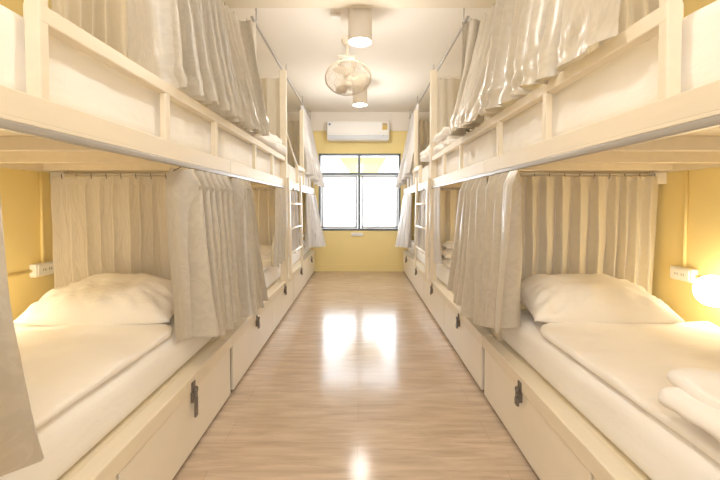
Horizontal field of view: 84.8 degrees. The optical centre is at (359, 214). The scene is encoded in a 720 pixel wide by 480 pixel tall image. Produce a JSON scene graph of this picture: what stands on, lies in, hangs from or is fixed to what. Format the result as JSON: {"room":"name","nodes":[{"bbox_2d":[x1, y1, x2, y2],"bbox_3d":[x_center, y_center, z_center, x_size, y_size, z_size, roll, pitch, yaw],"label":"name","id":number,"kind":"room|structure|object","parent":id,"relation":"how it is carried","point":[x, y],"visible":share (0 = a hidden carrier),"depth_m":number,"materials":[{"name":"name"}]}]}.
{"room":"dormitory","nodes":[
{"label":"dormitory","id":0,"kind":"room"},
{"bbox_2d":[0,0,84,323],"bbox_3d":[-1.730,-0.261,2.524,0.060,2.560,7.860,0,2,0],"label":"wall","id":1,"kind":"structure","parent":0,"point":[19,189],"depth_m":2.00,"materials":[{"name":"yellow paint"}]},
{"bbox_2d":[7,171,43,277],"bbox_3d":[-1.690,0.040,1.901,0.016,0.530,0.398,0,2,0],"label":"cable conduit","id":2,"kind":"object","parent":1,"relation":"attached to","point":[40,172],"visible":0.81,"depth_m":2.08,"materials":[{"name":"plastic"}]},
{"bbox_2d":[29,261,53,277],"bbox_3d":[-1.679,0.287,2.094,0.042,0.068,0.140,0,2,0],"label":"wall socket","id":3,"kind":"object","parent":1,"relation":"attached to","point":[46,268],"visible":0.91,"depth_m":2.06,"materials":[{"name":"white plastic"}]},
{"bbox_3d":[-1.235,-1.408,2.132,0.890,0.012,0.012,0,2,0],"label":"rail","id":4,"kind":"object","parent":1,"relation":"attached to","visible":0},
{"bbox_2d":[52,0,128,57],"bbox_3d":[-1.237,-0.944,2.147,0.876,0.935,0.138,0,2,0],"label":"curtain","id":5,"kind":"object","parent":4,"relation":"hanging from","point":[105,20],"visible":0.11,"depth_m":2.15,"materials":[{"name":"fabric"}]},
{"bbox_3d":[-1.235,-1.495,6.231,0.890,0.012,0.012,0,2,0],"label":"rail","id":6,"kind":"object","parent":1,"relation":"attached to","visible":0},
{"bbox_2d":[287,121,299,167],"bbox_3d":[-1.240,-1.046,6.210,0.875,0.908,0.070,0,2,0],"label":"curtain","id":7,"kind":"object","parent":6,"relation":"hanging from","point":[292,126],"visible":0.16,"depth_m":6.22,"materials":[{"name":"fabric"}]},
{"bbox_2d":[172,271,539,479],"bbox_3d":[-0.010,1.049,2.560,3.480,0.060,7.860,0,2,0],"label":"floor","id":8,"kind":"structure","parent":0,"point":[358,379],"depth_m":2.11,"materials":[{"name":"brown wood"}]},
{"bbox_2d":[0,0,231,479],"bbox_3d":[-1.199,0.262,1.173,0.992,1.590,2.070,0,2,0],"label":"bunk bed","id":9,"kind":"object","parent":8,"relation":"on","point":[153,442],"visible":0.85,"depth_m":1.35,"materials":[{"name":"beige paint"}]},
{"bbox_2d":[0,4,210,153],"bbox_3d":[-1.209,-0.375,1.154,0.888,0.203,2.019,0,2,0],"label":"mattress","id":10,"kind":"object","parent":9,"relation":"on","point":[78,81],"visible":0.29,"depth_m":1.15,"materials":[{"name":"white fabric"}]},
{"bbox_2d":[0,314,212,479],"bbox_3d":[-1.216,0.626,1.184,0.856,0.184,2.023,0,2,0],"label":"mattress","id":11,"kind":"object","parent":9,"relation":"on","point":[69,435],"visible":0.34,"depth_m":1.23,"materials":[{"name":"white fabric"}]},
{"bbox_2d":[14,323,171,428],"bbox_3d":[-1.212,0.521,1.015,0.821,0.036,1.598,0,2,0],"label":"blanket","id":12,"kind":"object","parent":11,"relation":"on","point":[61,364],"visible":0.8,"depth_m":1.40,"materials":[{"name":"white fabric"}]},
{"bbox_2d":[14,273,173,325],"bbox_3d":[-1.200,0.404,1.942,0.702,0.219,0.424,0,2,0],"label":"pillow","id":13,"kind":"object","parent":11,"relation":"on","point":[110,298],"visible":0.84,"depth_m":1.78,"materials":[{"name":"white fabric"}]},
{"bbox_2d":[49,173,167,183],"bbox_3d":[-1.274,-0.202,2.165,0.849,0.062,0.020,0,2,0],"label":"rail","id":14,"kind":"object","parent":9,"relation":"attached to","point":[51,174],"visible":0.8,"depth_m":2.16,"materials":[{"name":"beige metal"}]},
{"bbox_2d":[51,174,171,287],"bbox_3d":[-1.265,0.129,2.158,0.812,0.710,0.079,0,2,0],"label":"curtain","id":15,"kind":"object","parent":14,"relation":"hanging from","point":[102,224],"visible":0.66,"depth_m":2.15,"materials":[{"name":"fabric"}]},
{"bbox_2d":[127,0,245,121],"bbox_3d":[-0.724,-0.949,1.772,0.202,0.893,0.884,0,2,0],"label":"curtain","id":16,"kind":"object","parent":9,"relation":"on","point":[185,44],"visible":0.96,"depth_m":1.63,"materials":[{"name":"beige fabric"}]},
{"bbox_2d":[194,390,197,417],"bbox_3d":[-0.707,0.814,1.700,0.010,0.112,0.027,0,2,0],"label":"padlock","id":17,"kind":"object","parent":9,"relation":"hanging from","point":[196,395],"visible":1,"depth_m":1.69,"materials":[{"name":"grey metal"}]},
{"bbox_2d":[61,70,293,390],"bbox_3d":[-1.199,-0.185,3.226,0.992,2.370,2.060,0,2,0],"label":"bunk bed","id":18,"kind":"object","parent":8,"relation":"on","point":[248,340],"visible":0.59,"depth_m":2.90,"materials":[{"name":"beige paint"}]},
{"bbox_2d":[0,118,291,189],"bbox_3d":[-0.728,-0.222,2.165,0.020,0.020,4.060,0,2,0],"label":"rail","id":19,"kind":"object","parent":18,"relation":"attached to","point":[6,125],"visible":0.97,"depth_m":1.09,"materials":[{"name":"grey metal"}]},
{"bbox_2d":[0,199,43,476],"bbox_3d":[-0.728,0.198,0.592,0.117,0.753,0.598,0,2,0],"label":"curtain","id":20,"kind":"object","parent":19,"relation":"hanging from","point":[20,447],"visible":1,"depth_m":0.83,"materials":[{"name":"grey fabric"}]},
{"bbox_2d":[165,167,241,343],"bbox_3d":[-0.707,0.176,1.847,0.193,0.780,0.575,0,2,0],"label":"curtain","id":21,"kind":"object","parent":19,"relation":"hanging from","point":[199,204],"visible":1,"depth_m":1.72,"materials":[{"name":"beige fabric"}]},
{"bbox_2d":[229,177,268,316],"bbox_3d":[-0.686,0.185,2.340,0.182,0.824,0.599,0,2,0],"label":"curtain","id":22,"kind":"object","parent":19,"relation":"hanging from","point":[251,278],"visible":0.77,"depth_m":2.26,"materials":[{"name":"beige fabric"}]},
{"bbox_2d":[271,187,285,267],"bbox_3d":[-0.728,0.093,3.518,0.083,0.707,0.454,0,2,0],"label":"curtain","id":23,"kind":"object","parent":19,"relation":"hanging from","point":[279,230],"visible":1,"depth_m":3.44,"materials":[{"name":"beige fabric"}]},
{"bbox_2d":[218,127,287,177],"bbox_3d":[-1.210,-0.432,3.218,0.890,0.203,2.010,0,2,0],"label":"mattress","id":24,"kind":"object","parent":18,"relation":"on","point":[232,148],"visible":0.1,"depth_m":2.55,"materials":[{"name":"white fabric"}]},
{"bbox_2d":[219,118,286,154],"bbox_3d":[-1.032,-0.638,3.210,0.701,0.176,1.173,0,2,0],"label":"folded blanket","id":25,"kind":"object","parent":24,"relation":"on","point":[272,141],"visible":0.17,"depth_m":3.10,"materials":[{"name":"white fabric"}]},
{"bbox_2d":[264,264,280,287],"bbox_3d":[-1.216,0.570,3.246,0.860,0.181,2.011,0,2,0],"label":"mattress","id":26,"kind":"object","parent":18,"relation":"on","point":[271,274],"visible":0.06,"depth_m":3.58,"materials":[{"name":"white fabric"}]},
{"bbox_2d":[259,244,271,259],"bbox_3d":[-1.160,0.378,3.992,0.660,0.176,0.396,0,2,0],"label":"pillow","id":27,"kind":"object","parent":26,"relation":"on","point":[265,250],"visible":0.16,"depth_m":3.87,"materials":[{"name":"white fabric"}]},
{"bbox_2d":[262,260,270,270],"bbox_3d":[-1.213,0.463,3.079,0.818,0.036,1.589,0,2,0],"label":"blanket","id":28,"kind":"object","parent":26,"relation":"on","point":[266,264],"visible":0.07,"depth_m":3.55,"materials":[{"name":"white fabric"}]},
{"bbox_2d":[287,177,302,279],"bbox_3d":[-0.683,0.097,4.194,0.044,1.048,0.768,0,2,0],"label":"ladder","id":29,"kind":"object","parent":18,"relation":"attached to","point":[289,203],"visible":1,"depth_m":3.84,"materials":[{"name":"beige paint"}]},
{"bbox_3d":[-1.274,-0.259,4.224,0.849,0.062,0.020,0,2,0],"label":"rail","id":30,"kind":"object","parent":18,"relation":"attached to","visible":0},
{"bbox_2d":[252,188,274,244],"bbox_3d":[-1.264,0.072,4.213,0.812,0.712,0.082,0,2,0],"label":"curtain","id":31,"kind":"object","parent":30,"relation":"hanging from","point":[263,199],"visible":0.23,"depth_m":4.21,"materials":[{"name":"fabric"}]},
{"bbox_2d":[251,110,314,300],"bbox_3d":[-1.199,-0.202,5.085,0.992,2.300,2.463,0,2,0],"label":"bunk bed","id":32,"kind":"object","parent":8,"relation":"on","point":[299,281],"visible":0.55,"depth_m":5.07,"materials":[{"name":"beige paint"}]},
{"bbox_2d":[287,164,310,187],"bbox_3d":[-1.210,-0.491,5.278,0.888,0.204,2.009,0,2,0],"label":"mattress","id":33,"kind":"object","parent":32,"relation":"on","point":[290,170],"visible":0.14,"depth_m":4.53,"materials":[{"name":"white fabric"}]},
{"bbox_2d":[288,243,309,268],"bbox_3d":[-1.217,0.512,5.306,0.853,0.182,2.005,0,2,0],"label":"mattress","id":34,"kind":"object","parent":32,"relation":"on","point":[296,256],"visible":0.1,"depth_m":5.03,"materials":[{"name":"white fabric"}]},
{"bbox_2d":[292,188,314,193],"bbox_3d":[-0.728,-0.310,5.293,0.020,0.020,2.000,0,2,0],"label":"rail","id":35,"kind":"object","parent":32,"relation":"attached to","point":[292,188],"visible":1,"depth_m":5.05,"materials":[{"name":"grey metal"}]},
{"bbox_2d":[288,190,298,256],"bbox_3d":[-0.744,0.075,4.315,0.084,0.714,0.747,0,2,0],"label":"curtain","id":36,"kind":"object","parent":35,"relation":"hanging from","point":[294,208],"visible":0.56,"depth_m":4.36,"materials":[{"name":"beige fabric"}]},
{"bbox_2d":[305,193,325,247],"bbox_3d":[-0.632,0.078,5.691,0.246,0.798,1.026,0,2,0],"label":"curtain","id":37,"kind":"object","parent":35,"relation":"hanging from","point":[314,237],"visible":1,"depth_m":5.49,"materials":[{"name":"white fabric"}]},
{"bbox_2d":[403,110,460,300],"bbox_3d":[1.174,-0.208,5.286,1.002,2.300,2.060,0,2,0],"label":"bunk bed","id":38,"kind":"object","parent":8,"relation":"on","point":[417,280],"visible":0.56,"depth_m":5.07,"materials":[{"name":"beige paint"}]},
{"bbox_2d":[403,188,424,193],"bbox_3d":[0.698,-0.310,5.293,0.020,0.020,2.000,0,2,0],"label":"rail","id":39,"kind":"object","parent":38,"relation":"attached to","point":[422,189],"visible":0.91,"depth_m":4.98,"materials":[{"name":"grey metal"}]},
{"bbox_2d":[395,193,411,247],"bbox_3d":[0.616,0.076,5.694,0.209,0.794,1.022,0,2,0],"label":"curtain","id":40,"kind":"object","parent":39,"relation":"hanging from","point":[404,235],"visible":1,"depth_m":5.45,"materials":[{"name":"white fabric"}]},
{"bbox_2d":[417,190,428,256],"bbox_3d":[0.712,0.074,4.318,0.085,0.713,0.748,0,2,0],"label":"curtain","id":41,"kind":"object","parent":39,"relation":"hanging from","point":[421,233],"visible":0.51,"depth_m":4.39,"materials":[{"name":"fabric"}]},
{"bbox_2d":[407,164,429,187],"bbox_3d":[1.186,-0.491,5.279,0.897,0.204,2.011,0,2,0],"label":"mattress","id":42,"kind":"object","parent":38,"relation":"on","point":[426,170],"visible":0.14,"depth_m":4.63,"materials":[{"name":"white fabric"}]},
{"bbox_2d":[408,240,444,268],"bbox_3d":[1.192,0.512,5.305,0.863,0.182,2.005,0,2,0],"label":"mattress","id":43,"kind":"object","parent":38,"relation":"on","point":[420,256],"visible":0.12,"depth_m":5.06,"materials":[{"name":"white fabric"}]},
{"bbox_2d":[424,70,654,390],"bbox_3d":[1.174,-0.185,3.226,1.002,2.370,2.060,0,2,0],"label":"bunk bed","id":44,"kind":"object","parent":8,"relation":"on","point":[467,340],"visible":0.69,"depth_m":2.96,"materials":[{"name":"beige paint"}]},
{"bbox_2d":[414,177,429,279],"bbox_3d":[0.653,0.097,4.194,0.044,1.048,0.768,0,2,0],"label":"ladder","id":45,"kind":"object","parent":44,"relation":"attached to","point":[427,203],"visible":1,"depth_m":3.84,"materials":[{"name":"beige paint"}]},
{"bbox_2d":[437,127,496,176],"bbox_3d":[1.186,-0.432,3.221,0.897,0.202,2.007,0,2,0],"label":"mattress","id":46,"kind":"object","parent":44,"relation":"on","point":[482,148],"visible":0.16,"depth_m":2.57,"materials":[{"name":"white fabric"}]},
{"bbox_2d":[420,143,438,161],"bbox_3d":[1.000,-0.666,4.160,0.696,0.173,0.539,0,2,0],"label":"folded blanket","id":47,"kind":"object","parent":46,"relation":"on","point":[425,155],"visible":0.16,"depth_m":4.13,"materials":[{"name":"white fabric"}]},
{"bbox_2d":[432,127,472,153],"bbox_3d":[0.994,-0.649,3.463,0.674,0.178,0.651,0,2,0],"label":"folded blanket","id":48,"kind":"object","parent":46,"relation":"on","point":[444,140],"visible":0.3,"depth_m":3.27,"materials":[{"name":"white fabric"}]},
{"bbox_2d":[436,258,527,309],"bbox_3d":[1.191,0.570,3.247,0.863,0.182,2.007,0,2,0],"label":"mattress","id":49,"kind":"object","parent":44,"relation":"on","point":[442,272],"visible":0.04,"depth_m":3.62,"materials":[{"name":"white fabric"}]},
{"bbox_2d":[442,259,450,268],"bbox_3d":[1.188,0.461,3.079,0.830,0.040,1.589,0,2,0],"label":"blanket","id":50,"kind":"object","parent":49,"relation":"on","point":[446,263],"visible":0.02,"depth_m":3.63,"materials":[{"name":"white fabric"}]},
{"bbox_2d":[441,248,452,258],"bbox_3d":[1.180,0.385,3.992,0.720,0.140,0.400,0,2,0],"label":"pillow","id":51,"kind":"object","parent":49,"relation":"on","point":[447,253],"visible":0.18,"depth_m":3.90,"materials":[{"name":"white fabric"}]},
{"bbox_2d":[442,241,453,249],"bbox_3d":[1.163,0.309,3.979,0.609,0.065,0.355,0,2,0],"label":"folded blanket","id":52,"kind":"object","parent":51,"relation":"on","point":[448,244],"visible":0.26,"depth_m":3.99,"materials":[{"name":"white fabric"}]},
{"bbox_2d":[425,115,719,189],"bbox_3d":[0.698,-0.222,2.165,0.020,0.020,4.060,0,2,0],"label":"rail","id":53,"kind":"object","parent":44,"relation":"attached to","point":[714,121],"visible":1,"depth_m":1.04,"materials":[{"name":"grey metal"}]},
{"bbox_2d":[433,187,441,263],"bbox_3d":[0.707,0.089,3.581,0.070,0.702,0.279,0,2,6],"label":"curtain","id":54,"kind":"object","parent":53,"relation":"hanging from","point":[436,196],"visible":1,"depth_m":3.54,"materials":[{"name":"beige fabric"}]},
{"bbox_2d":[447,177,487,325],"bbox_3d":[0.670,0.170,2.413,0.176,0.798,0.756,0,2,4],"label":"curtain","id":55,"kind":"object","parent":53,"relation":"hanging from","point":[466,265],"visible":0.84,"depth_m":2.23,"materials":[{"name":"grey fabric"}]},
{"bbox_2d":[479,169,522,332],"bbox_3d":[0.680,0.175,1.893,0.167,0.780,0.418,0,2,0],"label":"curtain","id":56,"kind":"object","parent":53,"relation":"hanging from","point":[500,291],"visible":0.99,"depth_m":1.84,"materials":[{"name":"grey fabric"}]},
{"bbox_3d":[1.250,-0.259,4.224,0.859,0.062,0.020,0,2,0],"label":"rail","id":57,"kind":"object","parent":44,"relation":"attached to","visible":0},
{"bbox_2d":[440,188,459,250],"bbox_3d":[1.239,0.070,4.214,0.823,0.707,0.079,0,2,0],"label":"curtain","id":58,"kind":"object","parent":57,"relation":"hanging from","point":[449,199],"visible":0.16,"depth_m":4.21,"materials":[{"name":"fabric"}]},
{"bbox_2d":[483,0,719,479],"bbox_3d":[1.174,0.262,1.173,1.002,1.590,2.070,0,2,0],"label":"bunk bed","id":59,"kind":"object","parent":8,"relation":"on","point":[556,439],"visible":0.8,"depth_m":1.34,"materials":[{"name":"beige paint"}]},
{"bbox_2d":[514,390,518,406],"bbox_3d":[0.676,0.789,1.699,0.013,0.063,0.030,0,2,0],"label":"padlock","id":60,"kind":"object","parent":59,"relation":"hanging from","point":[516,400],"visible":0.99,"depth_m":1.69,"materials":[{"name":"grey metal"}]},
{"bbox_2d":[478,0,620,116],"bbox_3d":[0.707,-0.934,1.546,0.211,0.911,1.156,0,2,0],"label":"curtain","id":61,"kind":"object","parent":59,"relation":"on","point":[532,42],"visible":0.98,"depth_m":1.50,"materials":[{"name":"grey fabric"}]},
{"bbox_2d":[519,173,666,183],"bbox_3d":[1.250,-0.202,2.165,0.859,0.062,0.020,0,2,0],"label":"rail","id":62,"kind":"object","parent":59,"relation":"attached to","point":[662,177],"visible":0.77,"depth_m":2.16,"materials":[{"name":"beige metal"}]},
{"bbox_2d":[521,174,658,294],"bbox_3d":[1.239,0.129,2.161,0.823,0.710,0.074,0,2,0],"label":"curtain","id":63,"kind":"object","parent":62,"relation":"hanging from","point":[579,224],"visible":0.67,"depth_m":2.16,"materials":[{"name":"fabric"}]},
{"bbox_2d":[501,310,719,479],"bbox_3d":[1.191,0.627,1.183,0.865,0.183,2.014,0,2,0],"label":"mattress","id":64,"kind":"object","parent":59,"relation":"on","point":[661,453],"visible":0.34,"depth_m":1.19,"materials":[{"name":"white fabric"}]},
{"bbox_2d":[520,273,687,323],"bbox_3d":[1.125,0.407,1.957,0.682,0.214,0.424,0,2,0],"label":"pillow","id":65,"kind":"object","parent":64,"relation":"on","point":[596,297],"visible":0.85,"depth_m":1.80,"materials":[{"name":"white fabric"}]},
{"bbox_2d":[540,321,719,463],"bbox_3d":[1.188,0.520,1.015,0.831,0.038,1.600,0,2,0],"label":"blanket","id":66,"kind":"object","parent":64,"relation":"on","point":[636,360],"visible":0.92,"depth_m":1.41,"materials":[{"name":"white fabric"}]},
{"bbox_2d":[658,368,719,441],"bbox_3d":[1.142,0.452,0.734,0.804,0.115,0.608,0,2,0],"label":"folded blanket","id":67,"kind":"object","parent":66,"relation":"on","point":[695,396],"visible":1,"depth_m":0.93,"materials":[{"name":"white fabric"}]},
{"bbox_2d":[503,0,719,153],"bbox_3d":[1.186,-0.376,1.154,0.899,0.205,2.020,0,2,0],"label":"mattress","id":68,"kind":"object","parent":59,"relation":"on","point":[628,82],"visible":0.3,"depth_m":1.11,"materials":[{"name":"white fabric"}]},
{"bbox_2d":[297,131,419,264],"bbox_3d":[-0.010,-0.369,6.402,3.420,2.560,0.100,0,2,0],"label":"wall","id":69,"kind":"structure","parent":0,"point":[374,247],"depth_m":6.37,"materials":[{"name":"yellow paint"}]},
{"bbox_2d":[351,233,362,235],"bbox_3d":[-0.045,0.313,6.357,0.190,0.050,0.032,0,2,0],"label":"cable box","id":70,"kind":"object","parent":69,"relation":"attached to","point":[352,234],"visible":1,"depth_m":6.34,"materials":[{"name":"white plastic"}]},
{"bbox_2d":[327,121,388,141],"bbox_3d":[-0.030,-1.313,6.195,0.970,0.290,0.221,0,2,0],"label":"air conditioner","id":71,"kind":"object","parent":69,"relation":"attached to","point":[337,131],"visible":1,"depth_m":6.09,"materials":[{"name":"white plastic"}]},
{"bbox_2d":[287,112,429,130],"bbox_3d":[-0.010,-1.498,6.356,3.420,0.300,0.130,0,2,0],"label":"trim","id":72,"kind":"structure","parent":69,"relation":"attached to","point":[398,121],"depth_m":6.29,"materials":[{"name":"white paint"}]},
{"bbox_2d":[315,265,402,270],"bbox_3d":[-0.010,0.857,6.379,3.380,0.110,0.015,0,2,0],"label":"baseboard","id":73,"kind":"structure","parent":69,"relation":"attached to","point":[317,267],"depth_m":6.37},
{"bbox_2d":[319,154,400,230],"bbox_3d":[-0.005,-0.368,6.365,1.320,1.240,0.115,0,2,0],"label":"window","id":74,"kind":"structure","parent":69,"relation":"in","point":[361,176],"depth_m":6.33,"materials":[{"name":"grey metal"}]},
{"bbox_2d":[229,8,489,111],"bbox_3d":[-0.010,-1.570,2.487,3.480,0.060,7.860,0,2,0],"label":"ceiling","id":75,"kind":"structure","parent":0,"point":[406,44],"depth_m":3.77,"materials":[{"name":"white paint"}]},
{"bbox_2d":[251,8,310,118],"bbox_3d":[-0.780,-1.532,4.524,0.020,0.130,3.370,0,2,0],"label":"rail","id":76,"kind":"object","parent":75,"relation":"hanging from","point":[252,17],"visible":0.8,"depth_m":3.51,"materials":[{"name":"grey metal"}]},
{"bbox_2d":[223,3,269,135],"bbox_3d":[-0.783,-0.989,2.605,0.320,0.901,0.637,0,2,0],"label":"curtain","id":77,"kind":"object","parent":76,"relation":"hanging from","point":[241,34],"visible":0.66,"depth_m":2.71,"materials":[{"name":"beige fabric"}]},
{"bbox_2d":[300,105,324,187],"bbox_3d":[-0.661,-0.950,5.637,0.282,1.108,0.975,0,2,0],"label":"curtain","id":78,"kind":"object","parent":76,"relation":"hanging from","point":[312,168],"visible":0.87,"depth_m":5.47,"materials":[{"name":"white fabric"}]},
{"bbox_3d":[-1.235,-1.466,4.191,0.890,0.012,0.012,0,2,0],"label":"rail","id":79,"kind":"object","parent":76,"relation":"attached to","visible":0},
{"bbox_2d":[260,78,279,137],"bbox_3d":[-1.237,-1.003,4.203,0.875,0.932,0.129,0,2,0],"label":"curtain","id":80,"kind":"object","parent":79,"relation":"hanging from","point":[270,87],"visible":0.16,"depth_m":4.20,"materials":[{"name":"fabric"}]},
{"bbox_2d":[331,8,344,32],"bbox_3d":[-0.185,-1.546,3.094,0.079,0.022,0.535,0,2,4],"label":"cable","id":81,"kind":"object","parent":75,"relation":"attached to","point":[333,15],"visible":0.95,"depth_m":3.04,"materials":[{"name":"white paint"}]},
{"bbox_2d":[325,37,370,95],"bbox_3d":[-0.105,-1.325,3.464,0.411,0.485,0.357,0,2,-7],"label":"ceiling fan","id":82,"kind":"object","parent":75,"relation":"attached to","point":[347,65],"visible":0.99,"depth_m":3.46,"materials":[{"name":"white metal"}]},
{"bbox_2d":[223,0,495,7],"bbox_3d":[-0.010,-1.513,2.579,3.420,0.080,0.480,0,2,0],"label":"trim","id":83,"kind":"structure","parent":75,"relation":"attached to","point":[230,3],"depth_m":2.75,"materials":[{"name":"beige"}]},
{"bbox_2d":[348,8,371,46],"bbox_3d":[0.000,-1.421,2.937,0.176,0.260,0.185,0,2,0],"label":"ceiling lamp","id":84,"kind":"object","parent":75,"relation":"attached to","point":[359,19],"visible":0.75,"depth_m":2.87,"materials":[{"name":"white metal"}]},
{"bbox_2d":[350,38,369,43],"bbox_3d":[0.000,-1.307,2.945,0.156,0.020,0.156,0,2,0],"label":"diffuser","id":85,"kind":"object","parent":84,"relation":"attached to","point":[352,40],"depth_m":2.95,"materials":[{"name":"white plastic"}]},
{"bbox_2d":[353,84,366,106],"bbox_3d":[0.000,-1.473,4.806,0.176,0.260,0.185,0,2,0],"label":"ceiling lamp","id":86,"kind":"object","parent":75,"relation":"attached to","point":[359,100],"visible":0.7,"depth_m":4.74,"materials":[{"name":"white metal"}]},
{"bbox_2d":[409,8,468,118],"bbox_3d":[0.780,-1.532,4.524,0.020,0.130,3.370,0,2,0],"label":"rail","id":87,"kind":"object","parent":75,"relation":"hanging from","point":[467,17],"visible":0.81,"depth_m":3.47,"materials":[{"name":"grey metal"}]},
{"bbox_2d":[395,103,418,187],"bbox_3d":[0.668,-0.951,5.636,0.280,1.106,0.970,0,2,-2],"label":"curtain","id":88,"kind":"object","parent":87,"relation":"hanging from","point":[407,163],"visible":0.86,"depth_m":5.49,"materials":[{"name":"fabric"}]},
{"bbox_2d":[448,5,494,135],"bbox_3d":[0.762,-0.983,2.555,0.372,0.910,0.771,0,2,-4],"label":"curtain","id":89,"kind":"object","parent":87,"relation":"hanging from","point":[476,34],"visible":0.65,"depth_m":2.64,"materials":[{"name":"grey fabric"}]},
{"bbox_3d":[1.225,-1.466,4.191,0.870,0.012,0.012,0,2,0],"label":"rail","id":90,"kind":"object","parent":87,"relation":"attached to","visible":0},
{"bbox_2d":[437,78,507,133],"bbox_3d":[1.227,-1.002,4.203,0.855,0.933,0.122,0,2,0],"label":"curtain","id":91,"kind":"object","parent":90,"relation":"hanging from","point":[447,89],"visible":0.1,"depth_m":4.19,"materials":[{"name":"fabric"}]},
{"bbox_2d":[629,0,719,326],"bbox_3d":[1.710,-0.261,2.524,0.060,2.560,7.860,0,2,0],"label":"wall","id":92,"kind":"structure","parent":0,"point":[703,222],"depth_m":2.01,"materials":[{"name":"yellow paint"}]},
{"bbox_2d":[670,266,697,282],"bbox_3d":[1.659,0.304,2.024,0.042,0.068,0.140,0,2,0],"label":"wall socket","id":93,"kind":"object","parent":92,"relation":"attached to","point":[680,273],"visible":0.96,"depth_m":2.00,"materials":[{"name":"white plastic"}]},
{"bbox_2d":[682,170,701,277],"bbox_3d":[1.670,0.048,1.866,0.016,0.545,0.328,0,2,0],"label":"cable conduit","id":94,"kind":"object","parent":92,"relation":"attached to","point":[686,176],"visible":0.85,"depth_m":2.02,"materials":[{"name":"plastic"}]},
{"bbox_2d":[692,275,719,306],"bbox_3d":[1.597,0.341,1.770,0.165,0.140,0.140,0,2,0],"label":"wall lamp","id":95,"kind":"object","parent":92,"relation":"attached to","point":[706,289],"visible":1,"depth_m":1.74,"materials":[{"name":"white plastic"}]},
{"bbox_3d":[1.225,-1.408,2.132,0.870,0.012,0.012,0,2,0],"label":"rail","id":96,"kind":"object","parent":92,"relation":"attached to","visible":0},
{"bbox_2d":[590,0,658,52],"bbox_3d":[1.228,-0.945,2.151,0.854,0.932,0.130,0,2,0],"label":"curtain","id":97,"kind":"object","parent":96,"relation":"hanging from","point":[631,12],"visible":0.08,"depth_m":2.13,"materials":[{"name":"fabric"}]},
{"bbox_3d":[1.225,-1.495,6.231,0.870,0.012,0.012,0,2,0],"label":"rail","id":98,"kind":"object","parent":92,"relation":"attached to","visible":0},
{"bbox_2d":[418,121,429,167],"bbox_3d":[1.230,-1.045,6.208,0.852,0.909,0.074,0,2,0],"label":"curtain","id":99,"kind":"object","parent":98,"relation":"hanging from","point":[423,126],"visible":0.16,"depth_m":6.20,"materials":[{"name":"fabric"}]},
{"label":"outside","id":100,"kind":"structure","parent":0,"visible":0},
{"bbox_2d":[338,157,386,176],"bbox_3d":[0.050,-0.929,7.667,0.940,0.370,0.180,0,2,0],"label":"awning","id":101,"kind":"object","parent":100,"point":[368,164],"visible":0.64,"depth_m":7.62,"materials":[{"name":"yellow"}]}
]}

